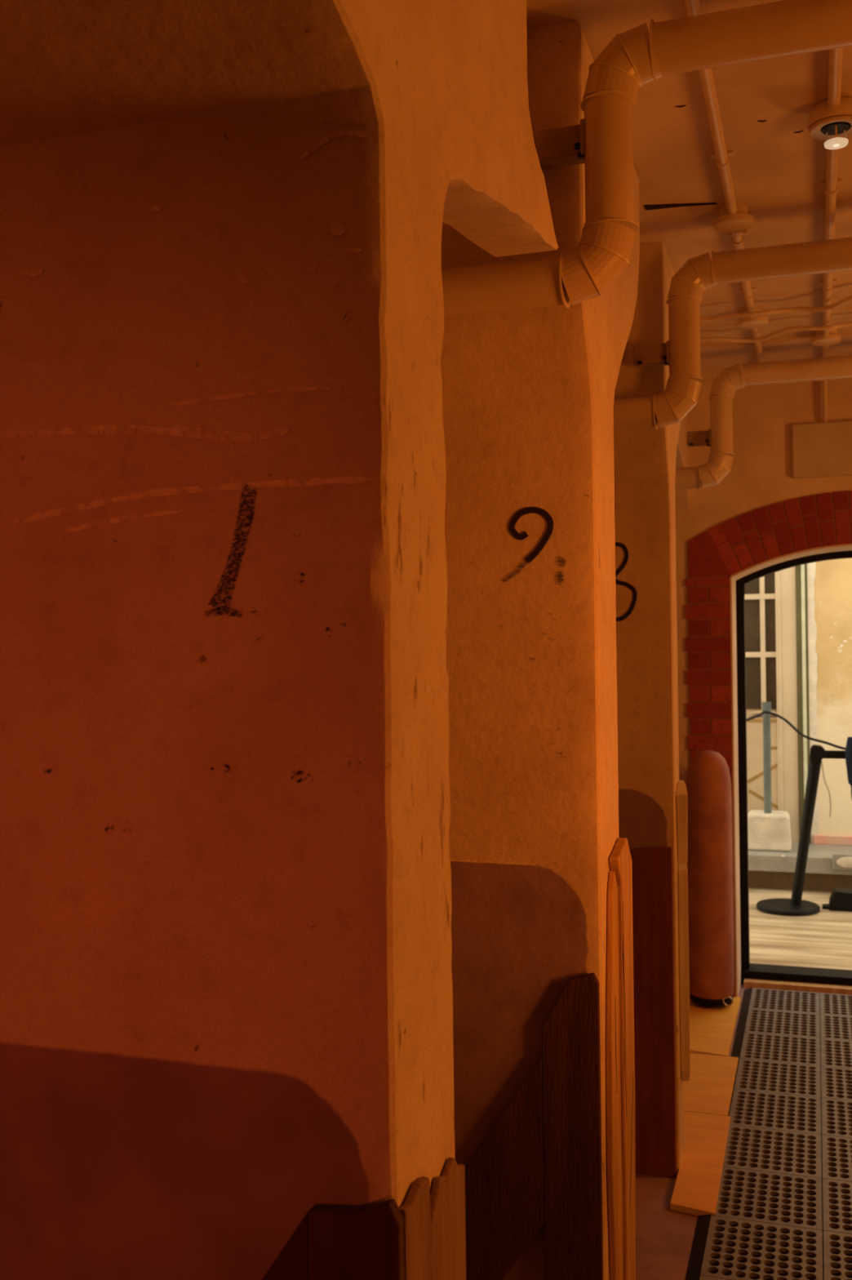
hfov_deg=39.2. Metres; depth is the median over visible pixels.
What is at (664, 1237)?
floor
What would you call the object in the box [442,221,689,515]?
wall
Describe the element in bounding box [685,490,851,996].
brick arch
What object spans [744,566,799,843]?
door
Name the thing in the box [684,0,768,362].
conduit
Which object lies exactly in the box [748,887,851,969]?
wooden floor
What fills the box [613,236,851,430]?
pipe
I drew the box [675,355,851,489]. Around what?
pipe
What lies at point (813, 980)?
door
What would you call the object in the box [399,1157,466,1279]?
post
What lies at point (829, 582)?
wall
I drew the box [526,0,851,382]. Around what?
ceiling
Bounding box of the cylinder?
[686,750,734,1006]
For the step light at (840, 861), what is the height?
0.097 m
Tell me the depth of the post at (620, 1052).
2.52 m
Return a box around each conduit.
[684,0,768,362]
[811,47,843,422]
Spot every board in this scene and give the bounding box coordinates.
[630,846,676,1178]
[670,1111,730,1216]
[683,1053,738,1115]
[791,420,851,478]
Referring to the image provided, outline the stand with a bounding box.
[756,744,845,915]
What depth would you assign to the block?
7.14 m
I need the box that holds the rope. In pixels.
[746,711,845,750]
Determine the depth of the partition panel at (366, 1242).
1.21 m
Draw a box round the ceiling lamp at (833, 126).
[807,96,851,149]
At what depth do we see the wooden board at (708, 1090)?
4.36 m
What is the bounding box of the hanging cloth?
[845,736,851,799]
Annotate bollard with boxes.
[747,702,791,851]
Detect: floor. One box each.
[635,983,820,1279]
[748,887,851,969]
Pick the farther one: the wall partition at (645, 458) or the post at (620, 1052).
the wall partition at (645, 458)
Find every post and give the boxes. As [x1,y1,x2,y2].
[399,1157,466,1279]
[605,837,635,1279]
[676,780,690,1081]
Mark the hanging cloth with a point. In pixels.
(849, 743)
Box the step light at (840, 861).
[832,853,851,870]
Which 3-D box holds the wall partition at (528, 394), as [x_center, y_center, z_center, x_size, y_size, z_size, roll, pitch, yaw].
[-0.360,0.230,2.948,1.685,2.830,0.825,-1,0,18]
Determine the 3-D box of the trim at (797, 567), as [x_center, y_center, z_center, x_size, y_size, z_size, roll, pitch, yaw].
[2.588,0.160,8.208,0.072,2.465,0.048,-1,0,18]
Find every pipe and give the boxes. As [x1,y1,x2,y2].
[441,0,851,316]
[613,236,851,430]
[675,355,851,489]
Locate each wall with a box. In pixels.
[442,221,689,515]
[675,377,851,865]
[807,558,851,845]
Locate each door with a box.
[736,551,851,995]
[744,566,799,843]
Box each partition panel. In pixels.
[262,1199,404,1279]
[464,973,603,1279]
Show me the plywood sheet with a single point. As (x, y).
(712, 1028)
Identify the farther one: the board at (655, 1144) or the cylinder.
the cylinder
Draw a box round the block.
[822,887,851,911]
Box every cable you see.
[700,294,851,321]
[700,321,851,342]
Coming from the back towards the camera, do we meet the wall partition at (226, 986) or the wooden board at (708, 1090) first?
the wooden board at (708, 1090)
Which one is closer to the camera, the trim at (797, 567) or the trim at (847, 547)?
the trim at (847, 547)
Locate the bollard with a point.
(768, 829)
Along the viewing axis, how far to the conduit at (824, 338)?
3.21 m
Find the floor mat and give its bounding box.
[685,987,851,1279]
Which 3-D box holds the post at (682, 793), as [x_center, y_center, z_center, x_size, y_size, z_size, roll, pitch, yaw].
[0.811,0.909,3.735,0.034,0.934,0.120,-1,0,18]
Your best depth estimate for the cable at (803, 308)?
4.17 m
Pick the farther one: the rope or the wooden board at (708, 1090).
the rope
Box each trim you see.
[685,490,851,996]
[729,543,851,996]
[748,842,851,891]
[795,564,811,843]
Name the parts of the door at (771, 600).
pane, panel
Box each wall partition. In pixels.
[0,0,558,1279]
[440,20,639,1279]
[613,242,684,1174]
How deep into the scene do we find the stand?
7.09 m
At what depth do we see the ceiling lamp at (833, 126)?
2.66 m
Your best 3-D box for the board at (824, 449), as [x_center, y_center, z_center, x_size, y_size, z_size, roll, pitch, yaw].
[1.948,-0.851,5.274,0.636,0.240,0.030,-1,0,18]
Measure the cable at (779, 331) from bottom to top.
0.029 m
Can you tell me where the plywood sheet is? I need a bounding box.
[689,996,740,1056]
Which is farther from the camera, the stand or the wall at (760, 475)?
the stand
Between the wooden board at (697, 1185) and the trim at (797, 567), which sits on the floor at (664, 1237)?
the wooden board at (697, 1185)
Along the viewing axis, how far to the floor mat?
3.79 m
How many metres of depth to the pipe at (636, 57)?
2.17 m
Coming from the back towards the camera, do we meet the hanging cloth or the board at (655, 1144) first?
the hanging cloth

